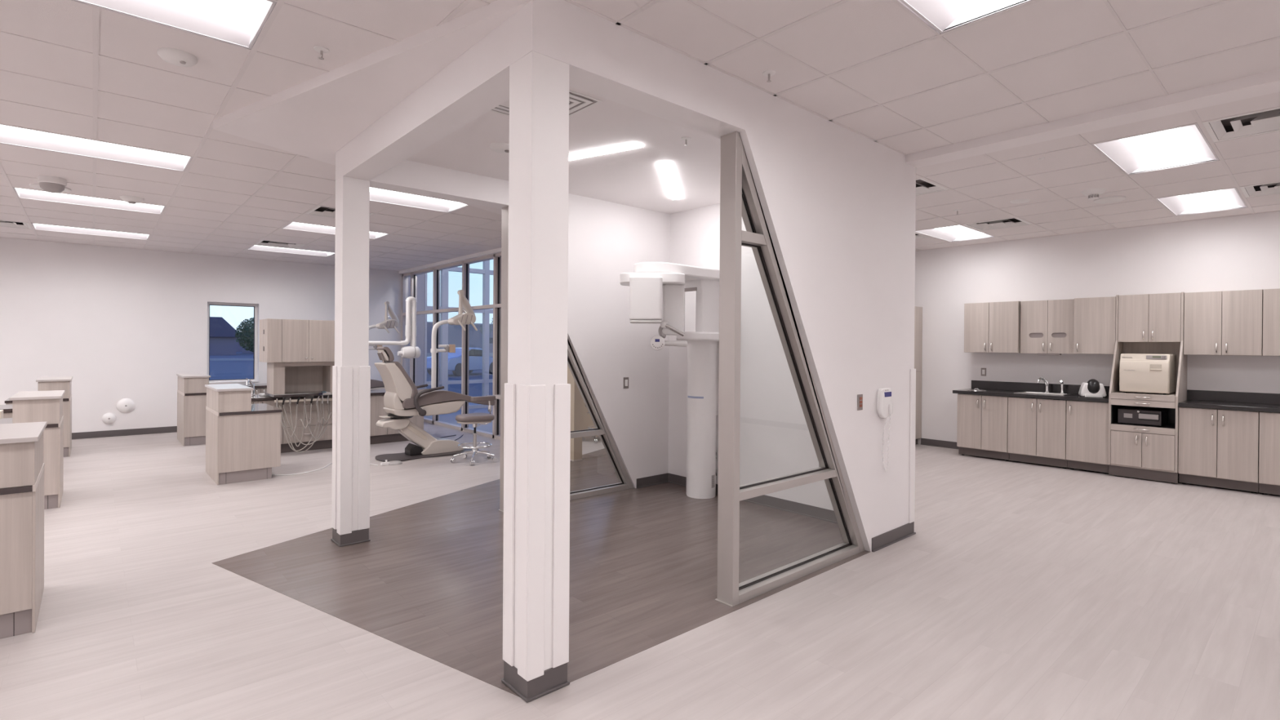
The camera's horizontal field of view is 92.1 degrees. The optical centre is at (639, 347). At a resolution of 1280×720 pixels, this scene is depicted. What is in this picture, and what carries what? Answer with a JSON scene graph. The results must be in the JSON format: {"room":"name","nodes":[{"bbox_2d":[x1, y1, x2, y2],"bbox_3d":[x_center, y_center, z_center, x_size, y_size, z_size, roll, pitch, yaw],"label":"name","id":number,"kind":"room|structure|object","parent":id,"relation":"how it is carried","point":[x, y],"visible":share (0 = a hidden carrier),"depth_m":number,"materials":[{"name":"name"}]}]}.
{"room":"dental clinic","nodes":[
{"label":"dental clinic","id":0,"kind":"room"},
{"bbox_2d":[0,222,399,432],"bbox_3d":[-8.414,-0.246,9.867,8.960,3.300,0.200,0,0,-42],"label":"wall","id":1,"kind":"structure","parent":0,"point":[121,322],"depth_m":9.93,"materials":[{"name":"paint"}]},
{"bbox_2d":[71,426,177,439],"bbox_3d":[-8.353,1.355,9.792,8.960,0.100,0.017,0,0,-42],"label":"baseboard","id":2,"kind":"structure","parent":1,"relation":"attached to","point":[82,435],"depth_m":9.87,"materials":[{"name":"rubber"}]},
{"bbox_2d":[115,398,135,413],"bbox_3d":[-8.231,0.923,9.874,0.236,0.236,0.050,0,0,-42],"label":"dome","id":3,"kind":"object","parent":1,"relation":"attached to","point":[124,405],"visible":1,"depth_m":9.86,"materials":[{"name":"plastic"}]},
{"bbox_2d":[207,302,258,383],"bbox_3d":[-7.215,-0.094,10.923,0.765,1.405,0.205,0,0,-42],"label":"window","id":4,"kind":"structure","parent":1,"relation":"in","point":[255,306],"depth_m":10.98,"materials":[{"name":"white plastic"}]},
{"bbox_2d":[342,17,509,180],"bbox_3d":[-1.313,-1.442,3.703,0.190,0.363,2.430,0,0,-42],"label":"beam","id":5,"kind":"structure","parent":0,"point":[477,82],"depth_m":3.39,"materials":[{"name":"paint"}]},
{"bbox_2d":[398,247,501,364],"bbox_3d":[-3.492,-0.216,11.221,0.200,3.300,4.710,0,0,-42],"label":"wall","id":6,"kind":"structure","parent":0,"point":[497,250],"depth_m":11.65,"materials":[{"name":"paint"}]},
{"bbox_2d":[401,252,501,439],"bbox_3d":[-3.413,-0.041,11.153,0.112,2.950,4.520,0,0,-42],"label":"window","id":7,"kind":"structure","parent":6,"relation":"in","point":[496,306],"depth_m":10.70,"materials":[{"name":"grey metal"}]},
{"bbox_2d":[213,0,720,214],"bbox_3d":[-0.665,-1.550,5.399,5.565,0.150,4.490,0,0,-42],"label":"ceiling","id":8,"kind":"structure","parent":0,"point":[634,177],"depth_m":4.17,"materials":[{"name":"paint"}]},
{"bbox_2d":[489,142,509,153],"bbox_3d":[-1.009,-1.452,4.499,0.170,0.043,0.170,0,0,-42],"label":"smoke detector","id":9,"kind":"object","parent":8,"relation":"attached to","point":[498,147],"visible":0.91,"depth_m":4.45,"materials":[{"name":"white plastic"}]},
{"bbox_2d":[489,89,602,116],"bbox_3d":[-0.636,-1.463,3.681,0.586,0.010,0.586,0,0,-42],"label":"ceiling vent","id":10,"kind":"object","parent":8,"relation":"in","point":[578,102],"visible":0.19,"depth_m":3.70,"materials":[{"name":"white plastic"}]},
{"bbox_2d":[568,142,641,160],"bbox_3d":[-0.393,-1.463,4.664,0.900,0.014,0.090,1,0,30],"label":"recessed light","id":11,"kind":"object","parent":8,"relation":"in","point":[633,145],"visible":0.63,"depth_m":4.56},
{"bbox_2d":[658,161,680,199],"bbox_3d":[0.274,-1.462,5.458,0.090,0.014,1.220,0,0,8],"label":"recessed light","id":12,"kind":"object","parent":8,"relation":"in","point":[666,167],"visible":1,"depth_m":5.34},
{"bbox_2d":[335,146,670,488],"bbox_3d":[-0.928,-0.078,5.809,3.570,3.100,0.190,0,0,-42],"label":"wall","id":13,"kind":"structure","parent":0,"point":[606,239],"depth_m":6.25,"materials":[{"name":"paint"}]},
{"bbox_2d":[497,205,634,511],"bbox_3d":[-0.663,0.103,6.037,1.519,2.739,0.130,0,0,-42],"label":"window","id":14,"kind":"structure","parent":13,"relation":"in","point":[602,429],"depth_m":6.01,"materials":[{"name":"metal"}]},
{"bbox_2d":[636,473,667,488],"bbox_3d":[0.142,1.426,6.636,0.465,0.100,0.017,0,0,-42],"label":"baseboard","id":15,"kind":"structure","parent":13,"relation":"attached to","point":[660,478],"depth_m":6.62,"materials":[{"name":"rubber"}]},
{"bbox_2d":[567,364,582,461],"bbox_3d":[-0.848,-0.041,8.054,0.140,3.010,0.170,0,0,-42],"label":"column recess","id":16,"kind":"structure","parent":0,"point":[575,396],"depth_m":7.99,"materials":[{"name":"beige paint"}]},
{"bbox_2d":[582,397,595,430],"bbox_3d":[-1.087,-0.196,10.327,2.270,3.300,0.200,0,0,-42],"label":"wall","id":17,"kind":"structure","parent":0,"point":[587,420],"depth_m":10.36,"materials":[{"name":"beige paint"}]},
{"bbox_2d":[0,422,1279,719],"bbox_3d":[-1.155,1.531,5.350,13.830,0.122,16.220,0,0,-42],"label":"floor","id":18,"kind":"structure","parent":0,"point":[1020,590],"depth_m":3.60,"materials":[{"name":"plastic"}]},
{"bbox_2d":[0,421,47,639],"bbox_3d":[-3.588,0.957,3.268,0.607,1.012,0.812,0,0,-42],"label":"base cabinet","id":19,"kind":"object","parent":18,"relation":"on","point":[21,444],"visible":1,"depth_m":3.15,"materials":[{"name":"beige laminate"}]},
{"bbox_2d":[0,485,32,494],"bbox_3d":[-3.595,0.717,3.260,0.585,0.030,0.790,0,0,-42],"label":"countertop","id":20,"kind":"structure","parent":19,"relation":"on","point":[26,488],"depth_m":3.12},
{"bbox_2d":[0,390,65,509],"bbox_3d":[-5.733,0.933,5.685,0.607,1.012,0.892,0,0,-42],"label":"base cabinet","id":21,"kind":"object","parent":18,"relation":"on","point":[28,406],"visible":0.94,"depth_m":5.53,"materials":[{"name":"beige laminate"}]},
{"bbox_2d":[0,417,57,427],"bbox_3d":[-5.740,0.693,5.677,0.585,0.030,0.870,0,0,-42],"label":"countertop","id":22,"kind":"structure","parent":21,"relation":"on","point":[2,420],"depth_m":5.62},
{"bbox_2d":[4,376,72,457],"bbox_3d":[-7.937,0.908,8.168,0.607,1.012,0.892,0,0,-42],"label":"base cabinet","id":23,"kind":"object","parent":18,"relation":"on","point":[56,383],"visible":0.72,"depth_m":8.02,"materials":[{"name":"beige laminate"}]},
{"bbox_2d":[4,397,68,403],"bbox_3d":[-7.944,0.668,8.160,0.585,0.030,0.870,0,0,-42],"label":"countertop","id":24,"kind":"structure","parent":23,"relation":"on","point":[7,401],"depth_m":7.71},
{"bbox_2d":[176,373,210,445],"bbox_3d":[-6.684,0.912,9.454,0.607,1.012,0.952,0,0,-42],"label":"base cabinet","id":25,"kind":"object","parent":18,"relation":"on","point":[192,390],"visible":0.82,"depth_m":9.03,"materials":[{"name":"beige laminate"}]},
{"bbox_2d":[204,383,282,484],"bbox_3d":[-4.526,0.936,7.023,0.607,1.012,0.952,0,0,-42],"label":"base cabinet","id":26,"kind":"object","parent":18,"relation":"on","point":[243,437],"visible":1,"depth_m":6.68,"materials":[{"name":"beige laminate"}]},
{"bbox_2d":[218,403,282,415],"bbox_3d":[-4.517,0.697,7.030,0.585,0.030,0.930,0,0,-42],"label":"countertop","id":27,"kind":"structure","parent":26,"relation":"on","point":[258,408],"depth_m":6.81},
{"bbox_2d":[241,383,266,394],"bbox_3d":[-6.144,1.029,11.258,2.052,0.772,0.671,0,0,-42],"label":"sink","id":28,"kind":"object","parent":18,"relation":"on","point":[259,388],"visible":0.16,"depth_m":10.56,"materials":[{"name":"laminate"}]},
{"bbox_2d":[251,318,423,453],"bbox_3d":[-4.431,0.528,8.925,2.590,1.815,1.028,0,0,-42],"label":"tall cabinet","id":29,"kind":"object","parent":18,"relation":"on","point":[299,355],"visible":0.52,"depth_m":8.44,"materials":[{"name":"beige laminate"}]},
{"bbox_2d":[264,391,332,453],"bbox_3d":[-4.658,1.012,8.553,0.860,0.798,0.530,0,0,-42],"label":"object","id":30,"kind":"object","parent":29,"relation":"attached to","point":[309,395],"visible":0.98,"depth_m":8.37,"materials":[{"name":"beige plastic"}]},
{"bbox_2d":[264,391,326,397],"bbox_3d":[-4.693,0.629,8.518,0.759,0.032,0.530,0,0,-42],"label":"tray","id":31,"kind":"object","parent":30,"relation":"on","point":[308,393],"depth_m":8.36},
{"bbox_2d":[251,389,418,400],"bbox_3d":[-4.554,0.680,9.063,2.590,0.036,0.660,0,0,-42],"label":"countertop","id":32,"kind":"structure","parent":29,"relation":"on","point":[373,392],"depth_m":8.55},
{"bbox_2d":[368,296,421,358],"bbox_3d":[-3.741,-0.309,9.040,1.044,0.938,0.190,0,0,-42],"label":"dental xray arm","id":33,"kind":"object","parent":29,"relation":"attached to","point":[406,352],"visible":0.98,"depth_m":9.24},
{"bbox_2d":[330,176,370,546],"bbox_3d":[-2.193,0.099,4.688,0.220,2.737,0.220,0,0,-42],"label":"column","id":34,"kind":"structure","parent":18,"relation":"on","point":[351,371],"depth_m":4.62,"materials":[{"name":"paint"}]},
{"bbox_2d":[368,301,399,390],"bbox_3d":[-4.907,0.281,10.979,1.564,2.283,0.604,0,0,-42],"label":"dental chair","id":35,"kind":"object","parent":18,"relation":"on","point":[387,323],"visible":0.16,"depth_m":11.30,"materials":[{"name":"beige plastic"}]},
{"bbox_2d":[373,289,494,462],"bbox_3d":[-2.804,0.305,8.460,1.564,2.283,0.604,0,0,-42],"label":"dental chair","id":36,"kind":"object","parent":18,"relation":"on","point":[402,401],"visible":0.98,"depth_m":8.18,"materials":[{"name":"leather"}]},
{"bbox_2d":[376,346,394,361],"bbox_3d":[-3.309,0.079,8.010,0.140,0.192,0.260,0,0,-42],"label":"cushion","id":37,"kind":"object","parent":36,"relation":"on","point":[384,353],"depth_m":7.93,"materials":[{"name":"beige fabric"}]},
{"bbox_2d":[384,360,417,398],"bbox_3d":[-3.163,0.424,8.143,0.302,0.506,0.460,0,0,-42],"label":"cushion","id":38,"kind":"object","parent":36,"relation":"on","point":[400,385],"depth_m":7.96,"materials":[{"name":"beige fabric"}]},
{"bbox_2d":[400,388,494,408],"bbox_3d":[-2.710,0.694,8.548,1.304,0.246,0.470,0,0,-42],"label":"seat cushion","id":39,"kind":"object","parent":36,"relation":"on","point":[436,399],"depth_m":8.24,"materials":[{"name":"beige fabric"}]},
{"bbox_2d":[449,395,497,465],"bbox_3d":[-2.140,1.037,7.945,0.601,0.834,0.574,0,0,-42],"label":"stool","id":40,"kind":"object","parent":18,"relation":"on","point":[474,419],"visible":1,"depth_m":7.86,"materials":[{"name":"beige fabric"}]},
{"bbox_2d":[501,50,570,702],"bbox_3d":[-0.454,0.118,2.729,0.220,2.737,0.220,0,0,-42],"label":"column","id":41,"kind":"structure","parent":18,"relation":"on","point":[537,417],"depth_m":2.66,"materials":[{"name":"paint"}]},
{"bbox_2d":[619,262,719,498],"bbox_3d":[0.353,0.358,5.822,1.295,2.245,0.554,0,0,-42],"label":"dental x-ray machine","id":42,"kind":"object","parent":18,"relation":"on","point":[686,298],"visible":0.94,"depth_m":6.05,"materials":[{"name":"white plastic"}]},
{"bbox_2d":[684,287,697,331],"bbox_3d":[0.498,-0.364,6.083,0.010,0.460,0.160,0,0,-42],"label":"mirror","id":43,"kind":"object","parent":42,"relation":"on","point":[691,293],"depth_m":6.07,"materials":[{"name":"grey metal"}]},
{"bbox_2d":[914,306,922,444],"bbox_3d":[3.948,0.427,9.560,0.606,2.130,0.661,0,0,-42],"label":"storage cabinet","id":44,"kind":"object","parent":18,"relation":"on","point":[918,310],"visible":0.22,"depth_m":9.46,"materials":[{"name":"beige laminate"}]},
{"bbox_2d":[956,393,1018,461],"bbox_3d":[4.834,1.068,8.538,0.639,0.868,0.633,0,0,-42],"label":"base cabinet","id":45,"kind":"object","parent":18,"relation":"on","point":[982,420],"visible":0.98,"depth_m":8.35,"materials":[{"name":"beige laminate"}]},
{"bbox_2d":[952,380,1109,402],"bbox_3d":[5.185,0.557,8.154,0.629,0.162,1.768,0,0,-42],"label":"countertop","id":46,"kind":"structure","parent":45,"relation":"on","point":[993,388],"depth_m":8.30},
{"bbox_2d":[1013,391,1074,399],"bbox_3d":[5.275,0.679,8.060,0.460,0.177,0.560,0,0,-42],"label":"sink","id":47,"kind":"object","parent":46,"relation":"in","point":[1023,392],"visible":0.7,"depth_m":8.06,"materials":[{"name":"silver metal"}]},
{"bbox_2d":[1022,391,1063,399],"bbox_3d":[5.245,0.679,8.034,0.300,0.175,0.470,0,0,-42],"label":"basin","id":48,"kind":"object","parent":47,"relation":"in","point":[1037,393],"depth_m":8.09,"materials":[{"name":"silver metal"}]},
{"bbox_2d":[1078,378,1106,397],"bbox_3d":[5.565,0.489,7.581,0.260,0.220,0.244,1,0,28],"label":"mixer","id":49,"kind":"object","parent":46,"relation":"on","point":[1092,388],"visible":1,"depth_m":7.50,"materials":[{"name":"white plastic"}]},
{"bbox_2d":[1007,396,1067,468],"bbox_3d":[5.261,1.077,8.057,0.639,0.859,0.646,0,0,-42],"label":"base cabinet","id":50,"kind":"object","parent":18,"relation":"on","point":[1037,427],"visible":1,"depth_m":7.86,"materials":[{"name":"beige laminate"}]},
{"bbox_2d":[1066,400,1109,474],"bbox_3d":[5.621,1.077,7.652,0.639,0.868,0.430,0,0,-42],"label":"base cabinet","id":51,"kind":"object","parent":18,"relation":"on","point":[1086,422],"visible":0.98,"depth_m":7.47,"materials":[{"name":"beige laminate"}]},
{"bbox_2d":[1108,292,1187,483],"bbox_3d":[5.962,0.438,7.243,0.675,2.155,0.620,0,0,-42],"label":"cabinet","id":52,"kind":"object","parent":18,"relation":"on","point":[1146,323],"visible":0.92,"depth_m":7.16,"materials":[{"name":"beige laminate"}]},
{"bbox_2d":[1117,406,1168,426],"bbox_3d":[5.932,0.806,7.281,0.450,0.175,0.400,0,0,-42],"label":"cassette sterilizer","id":53,"kind":"object","parent":52,"relation":"in","point":[1126,415],"visible":1,"depth_m":7.16,"materials":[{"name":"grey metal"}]},
{"bbox_2d":[1113,391,1175,395],"bbox_3d":[5.969,0.545,7.251,0.592,0.030,0.578,0,0,-42],"label":"shelf","id":54,"kind":"object","parent":52,"relation":"attached to","point":[1115,393],"depth_m":7.14,"materials":[{"name":"beige laminate"}]},
{"bbox_2d":[1119,353,1176,394],"bbox_3d":[5.977,0.299,7.262,0.512,0.460,0.450,0,0,-42],"label":"autoclave","id":55,"kind":"object","parent":52,"relation":"on","point":[1154,373],"visible":1,"depth_m":7.10,"materials":[{"name":"beige plastic"}]},
{"bbox_2d":[1177,406,1259,493],"bbox_3d":[6.387,1.086,6.789,0.639,0.868,0.628,0,0,-42],"label":"base cabinet","id":56,"kind":"object","parent":18,"relation":"on","point":[1218,447],"visible":1,"depth_m":6.59,"materials":[{"name":"beige laminate"}]},
{"bbox_2d":[1258,411,1279,495],"bbox_3d":[6.810,1.090,6.312,0.639,0.868,0.638,0,0,-42],"label":"base cabinet","id":57,"kind":"object","parent":18,"relation":"on","point":[1269,422],"visible":0.99,"depth_m":6.32,"materials":[{"name":"beige laminate"}]},
{"bbox_2d":[1177,389,1279,413],"bbox_3d":[6.611,0.573,6.547,0.629,0.162,1.280,0,0,-42],"label":"countertop","id":58,"kind":"structure","parent":57,"relation":"on","point":[1225,400],"depth_m":6.79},
{"bbox_2d":[0,0,1279,271],"bbox_3d":[-1.133,-1.553,5.339,13.830,0.030,16.220,0,0,-42],"label":"ceiling","id":59,"kind":"structure","parent":0,"point":[850,33],"depth_m":3.65,"materials":[{"name":"tile"}]},
{"bbox_2d":[0,220,31,229],"bbox_3d":[-8.193,-1.646,7.872,0.586,0.103,0.586,0,0,-42],"label":"ceiling vent","id":60,"kind":"object","parent":59,"relation":"in","point":[2,223],"visible":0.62,"depth_m":8.08,"materials":[{"name":"white plastic"}]},
{"bbox_2d":[37,175,66,193],"bbox_3d":[-5.434,-1.502,5.701,0.200,0.135,0.200,0,0,-42],"label":"smoke detector","id":61,"kind":"object","parent":59,"relation":"attached to","point":[48,184],"visible":1,"depth_m":5.64,"materials":[{"name":"white plastic"}]},
{"bbox_2d":[13,187,165,214],"bbox_3d":[-5.891,-1.613,6.655,1.191,0.077,0.582,0,0,-42],"label":"recessed light","id":62,"kind":"object","parent":59,"relation":"in","point":[21,193],"visible":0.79,"depth_m":6.75,"materials":[{"name":"plastic"}]},
{"bbox_2d":[31,223,150,239],"bbox_3d":[-7.510,-1.631,8.479,1.191,0.077,0.582,0,0,-42],"label":"recessed light","id":63,"kind":"object","parent":59,"relation":"in","point":[37,226],"visible":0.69,"depth_m":8.61,"materials":[{"name":"plastic"}]},
{"bbox_2d":[0,124,192,171],"bbox_3d":[-4.272,-1.595,4.832,1.191,0.077,0.582,0,0,-42],"label":"recessed light","id":64,"kind":"object","parent":59,"relation":"in","point":[9,135],"visible":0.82,"depth_m":4.92,"materials":[{"name":"plastic"}]},
{"bbox_2d":[120,195,144,204],"bbox_3d":[-5.310,-1.540,6.445,0.200,0.064,0.200,0,0,-42],"label":"detector","id":65,"kind":"object","parent":59,"relation":"attached to","point":[130,199],"visible":1,"depth_m":6.40,"materials":[{"name":"white plastic"}]},
{"bbox_2d":[75,0,275,48],"bbox_3d":[-2.249,-1.572,2.552,1.191,0.077,0.582,0,0,-42],"label":"recessed light","id":66,"kind":"object","parent":59,"relation":"in","point":[240,23],"visible":1,"depth_m":2.90,"materials":[{"name":"plastic"}]},
{"bbox_2d":[157,47,197,66],"bbox_3d":[-2.432,-1.518,3.244,0.170,0.042,0.170,0,0,-42],"label":"smoke detector","id":67,"kind":"object","parent":59,"relation":"attached to","point":[174,56],"visible":1,"depth_m":3.21,"materials":[{"name":"white plastic"}]},
{"bbox_2d":[254,240,304,248],"bbox_3d":[-5.509,-1.633,9.439,0.586,0.103,0.586,0,0,-42],"label":"ceiling vent","id":68,"kind":"object","parent":59,"relation":"in","point":[263,242],"visible":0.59,"depth_m":9.52,"materials":[{"name":"white plastic"}]},
{"bbox_2d":[248,244,334,256],"bbox_3d":[-5.686,-1.624,10.097,1.191,0.077,0.582,0,0,-42],"label":"recessed light","id":69,"kind":"object","parent":59,"relation":"in","point":[254,246],"visible":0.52,"depth_m":10.26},
{"bbox_2d":[281,222,335,234],"bbox_3d":[-4.275,-1.607,8.091,0.636,0.077,0.580,0,0,-42],"label":"recessed light","id":70,"kind":"object","parent":59,"relation":"in","point":[315,228],"depth_m":8.23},
{"bbox_2d":[306,205,373,217],"bbox_3d":[-3.486,-1.610,7.160,0.586,0.103,0.586,0,0,-42],"label":"ceiling vent","id":71,"kind":"object","parent":59,"relation":"in","point":[321,211],"visible":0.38,"depth_m":7.23,"materials":[{"name":"white plastic"}]},
{"bbox_2d":[369,186,468,212],"bbox_3d":[-2.449,-1.588,6.450,1.191,0.077,0.582,0,0,-42],"label":"recessed light","id":72,"kind":"object","parent":59,"relation":"in","point":[380,195],"visible":0.4,"depth_m":6.64,"materials":[{"name":"plastic"}]},
{"bbox_2d":[0,0,1279,271],"bbox_3d":[-1.134,-1.536,5.340,13.830,0.005,16.222,0,0,-42],"label":"grid","id":73,"kind":"object","parent":59,"relation":"attached to","point":[278,5],"visible":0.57,"depth_m":3.97,"materials":[{"name":"paint"}]},
{"bbox_2d":[915,177,947,195],"bbox_3d":[2.530,-1.563,5.894,0.586,0.103,0.586,0,0,-42],"label":"ceiling vent","id":74,"kind":"object","parent":59,"relation":"in","point":[923,186],"visible":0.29,"depth_m":5.94,"materials":[{"name":"white plastic"}]},
{"bbox_2d":[915,225,994,241],"bbox_3d":[4.176,-1.548,8.171,1.191,0.077,0.582,0,0,-42],"label":"recessed light","id":75,"kind":"object","parent":59,"relation":"in","point":[957,233],"visible":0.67,"depth_m":8.35,"materials":[{"name":"plastic"}]},
{"bbox_2d":[899,0,1032,33],"bbox_3d":[1.193,-1.547,2.347,1.191,0.077,0.582,0,0,-42],"label":"recessed light","id":76,"kind":"object","parent":59,"relation":"in","point":[944,15],"visible":1,"depth_m":2.81,"materials":[{"name":"plastic"}]},
{"bbox_2d":[962,217,1031,231],"bbox_3d":[4.353,-1.556,7.513,0.586,0.103,0.586,0,0,-42],"label":"ceiling vent","id":77,"kind":"object","parent":59,"relation":"in","point":[1011,222],"visible":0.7,"depth_m":7.60,"materials":[{"name":"white plastic"}]},
{"bbox_2d":[1080,187,1106,199],"bbox_3d":[4.325,-1.462,5.878,0.200,0.080,0.200,0,0,-42],"label":"smoke detector","id":78,"kind":"object","parent":59,"relation":"attached to","point":[1095,192],"visible":1,"depth_m":5.84,"materials":[{"name":"white plastic"}]},
{"bbox_2d":[1093,195,1125,204],"bbox_3d":[4.716,-1.484,6.195,0.260,0.032,0.260,0,0,-42],"label":"ceiling speaker","id":79,"kind":"object","parent":59,"relation":"attached to","point":[1110,199],"visible":1,"depth_m":6.16,"materials":[{"name":"white plastic"}]},
{"bbox_2d":[1092,124,1218,174],"bbox_3d":[3.972,-1.536,4.729,1.191,0.077,0.582,0,0,-42],"label":"recessed light","id":80,"kind":"object","parent":59,"relation":"in","point":[1186,145],"visible":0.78,"depth_m":4.80,"materials":[{"name":"plastic"}]},
{"bbox_2d":[1155,187,1248,215],"bbox_3d":[5.795,-1.529,6.347,1.191,0.077,0.582,0,0,-42],"label":"recessed light","id":81,"kind":"object","parent":59,"relation":"in","point":[1229,198],"visible":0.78,"depth_m":6.47,"materials":[{"name":"plastic"}]},
{"bbox_2d":[1202,107,1279,142],"bbox_3d":[4.148,-1.544,4.070,0.586,0.103,0.586,0,0,-42],"label":"ceiling vent","id":82,"kind":"object","parent":59,"relation":"in","point":[1268,121],"visible":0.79,"depth_m":4.22,"materials":[{"name":"white plastic"}]},
{"bbox_2d":[1240,182,1279,197],"bbox_3d":[5.972,-1.538,5.689,0.586,0.103,0.586,0,0,-42],"label":"ceiling vent","id":83,"kind":"object","parent":59,"relation":"in","point":[1272,188],"visible":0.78,"depth_m":5.90,"materials":[{"name":"white plastic"}]},
{"bbox_2d":[509,0,915,551],"bbox_3d":[0.811,-0.059,3.850,3.570,3.100,0.190,0,0,-42],"label":"wall","id":84,"kind":"structure","parent":0,"point":[838,204],"depth_m":4.11,"materials":[{"name":"paint"}]},
{"bbox_2d":[715,131,865,607],"bbox_3d":[1.063,0.123,4.093,1.519,2.739,0.130,0,0,-42],"label":"window","id":85,"kind":"structure","parent":84,"relation":"in","point":[739,196],"depth_m":3.64,"materials":[{"name":"metal"}]},
{"bbox_2d":[876,387,893,471],"bbox_3d":[1.823,0.613,4.588,0.196,0.632,0.060,0,0,-42],"label":"telephone","id":86,"kind":"object","parent":84,"relation":"attached to","point":[884,405],"visible":1,"depth_m":4.58,"materials":[{"name":"white plastic"}]},
{"bbox_2d":[871,521,915,551],"bbox_3d":[1.962,1.446,4.748,0.682,0.100,0.017,0,0,-42],"label":"baseboard","id":87,"kind":"structure","parent":84,"relation":"attached to","point":[886,539],"depth_m":4.73,"materials":[{"name":"rubber"}]},
{"bbox_2d":[908,368,915,523],"bbox_3d":[2.160,0.782,4.970,0.083,1.230,0.083,0,0,-42],"label":"trim","id":88,"kind":"structure","parent":84,"relation":"attached to","point":[913,371],"depth_m":4.93,"materials":[{"name":"plastic"}]},
{"bbox_2d":[905,69,1279,168],"bbox_3d":[4.020,-1.507,2.813,0.215,0.150,5.600,0,0,-42],"label":"ceiling beam","id":89,"kind":"structure","parent":84,"relation":"attached to","point":[1267,82],"depth_m":3.91,"materials":[{"name":"paint"}]},
{"bbox_2d":[667,203,833,510],"bbox_3d":[1.202,-0.064,5.948,0.200,3.100,2.430,0,0,-42],"label":"wall","id":90,"kind":"structure","parent":0,"point":[775,440],"depth_m":5.92,"materials":[{"name":"paint"}]},
{"bbox_2d":[667,472,837,523],"bbox_3d":[1.110,1.436,5.882,0.017,0.100,2.430,0,0,-42],"label":"baseboard","id":91,"kind":"structure","parent":90,"relation":"attached to","point":[818,513],"depth_m":5.62,"materials":[{"name":"rubber"}]},
{"bbox_2d":[915,211,1279,444],"bbox_3d":[6.692,-0.129,7.084,0.200,3.300,8.420,0,0,-42],"label":"wall","id":92,"kind":"structure","parent":0,"point":[1238,252],"depth_m":8.03,"materials":[{"name":"paint"}]},
{"bbox_2d":[964,301,1020,352],"bbox_3d":[4.950,-0.284,8.620,0.364,0.698,0.688,0,0,-42],"label":"upper cabinet","id":93,"kind":"object","parent":92,"relation":"attached to","point":[990,326],"visible":0.99,"depth_m":8.51,"materials":[{"name":"beige laminate"}]},
{"bbox_2d":[971,380,1109,395],"bbox_3d":[5.420,0.537,8.349,0.019,0.120,1.748,0,0,-42],"label":"backsplash","id":94,"kind":"structure","parent":92,"relation":"attached to","point":[983,384],"depth_m":8.47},
{"bbox_2d":[1019,298,1075,354],"bbox_3d":[5.405,-0.277,8.145,0.314,0.699,0.613,0,0,-42],"label":"upper cabinet","id":95,"kind":"object","parent":92,"relation":"attached to","point":[1046,326],"visible":0.98,"depth_m":8.06,"materials":[{"name":"beige laminate"}]},
{"bbox_2d":[920,438,1178,476],"bbox_3d":[6.872,1.473,6.711,0.017,0.100,7.600,0,0,-42],"label":"baseboard","id":96,"kind":"structure","parent":92,"relation":"attached to","point":[940,443],"depth_m":9.34,"materials":[{"name":"rubber"}]},
{"bbox_2d":[1073,296,1115,354],"bbox_3d":[5.736,-0.277,7.738,0.359,0.704,0.426,0,0,-42],"label":"upper cabinet","id":97,"kind":"object","parent":92,"relation":"attached to","point":[1095,317],"visible":0.94,"depth_m":7.64,"materials":[{"name":"beige laminate"}]},
{"bbox_2d":[1183,288,1262,355],"bbox_3d":[6.505,-0.274,6.879,0.349,0.708,0.630,0,0,-42],"label":"upper cabinet","id":98,"kind":"object","parent":92,"relation":"attached to","point":[1227,322],"visible":0.99,"depth_m":6.77,"materials":[{"name":"beige laminate"}]},
{"bbox_2d":[1186,389,1279,404],"bbox_3d":[6.839,0.552,6.749,0.019,0.118,1.280,0,0,-42],"label":"backsplash","id":99,"kind":"structure","parent":92,"relation":"attached to","point":[1202,395],"depth_m":6.92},
{"bbox_2d":[1262,288,1279,355],"bbox_3d":[6.918,-0.269,6.414,0.349,0.708,0.608,0,0,-42],"label":"upper cabinet","id":100,"kind":"object","parent":92,"relation":"attached to","point":[1271,297],"visible":1,"depth_m":6.50,"materials":[{"name":"beige laminate"}]},
{"label":"outside","id":101,"kind":"structure","parent":0,"visible":0},
{"bbox_2d":[209,351,493,396],"bbox_3d":[-28.243,1.214,71.547,350.000,0.240,260.000,0,0,-42],"label":"ground","id":102,"kind":"structure","parent":101,"point":[219,370],"depth_m":32.15,"materials":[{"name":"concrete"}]},
{"bbox_2d":[209,316,238,355],"bbox_3d":[-58.030,-1.587,77.171,12.900,4.900,9.200,0,0,-42],"label":"house","id":103,"kind":"structure","parent":102,"relation":"on","point":[222,334],"depth_m":77.43,"materials":[{"name":"blue"}]},
{"bbox_2d":[235,316,253,358],"bbox_3d":[-36.677,-0.943,58.710,3.215,4.056,3.185,0,0,-42],"label":"tree","id":104,"kind":"object","parent":102,"relation":"on","point":[247,330],"visible":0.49,"depth_m":57.81,"materials":[{"name":"green plant"}]},
{"bbox_2d":[423,402,492,432],"bbox_3d":[-2.337,1.469,14.523,5.960,0.040,7.690,0,0,-42],"label":"ground walk","id":105,"kind":"structure","parent":102,"relation":"on","point":[449,418],"depth_m":12.80,"materials":[{"name":"concrete"}]},
{"bbox_2d":[408,260,493,409],"bbox_3d":[-3.710,-0.757,14.980,4.460,4.450,0.250,0,0,-42],"label":"window","id":106,"kind":"structure","parent":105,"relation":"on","point":[421,320],"depth_m":14.14,"materials":[{"name":"paint"}]},
{"bbox_2d":[426,321,493,356],"bbox_3d":[-17.014,-1.009,86.774,39.200,4.250,8.100,0,0,-42],"label":"commercial building","id":107,"kind":"structure","parent":102,"relation":"on","point":[455,331],"depth_m":76.73,"materials":[{"name":"concrete"}]},
{"bbox_2d":[426,347,493,376],"bbox_3d":[-9.074,0.676,31.729,1.760,1.404,4.532,0,0,23],"label":"car","id":108,"kind":"object","parent":102,"relation":"on","point":[475,361],"visible":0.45,"depth_m":30.81,"materials":[{"name":"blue metal"}]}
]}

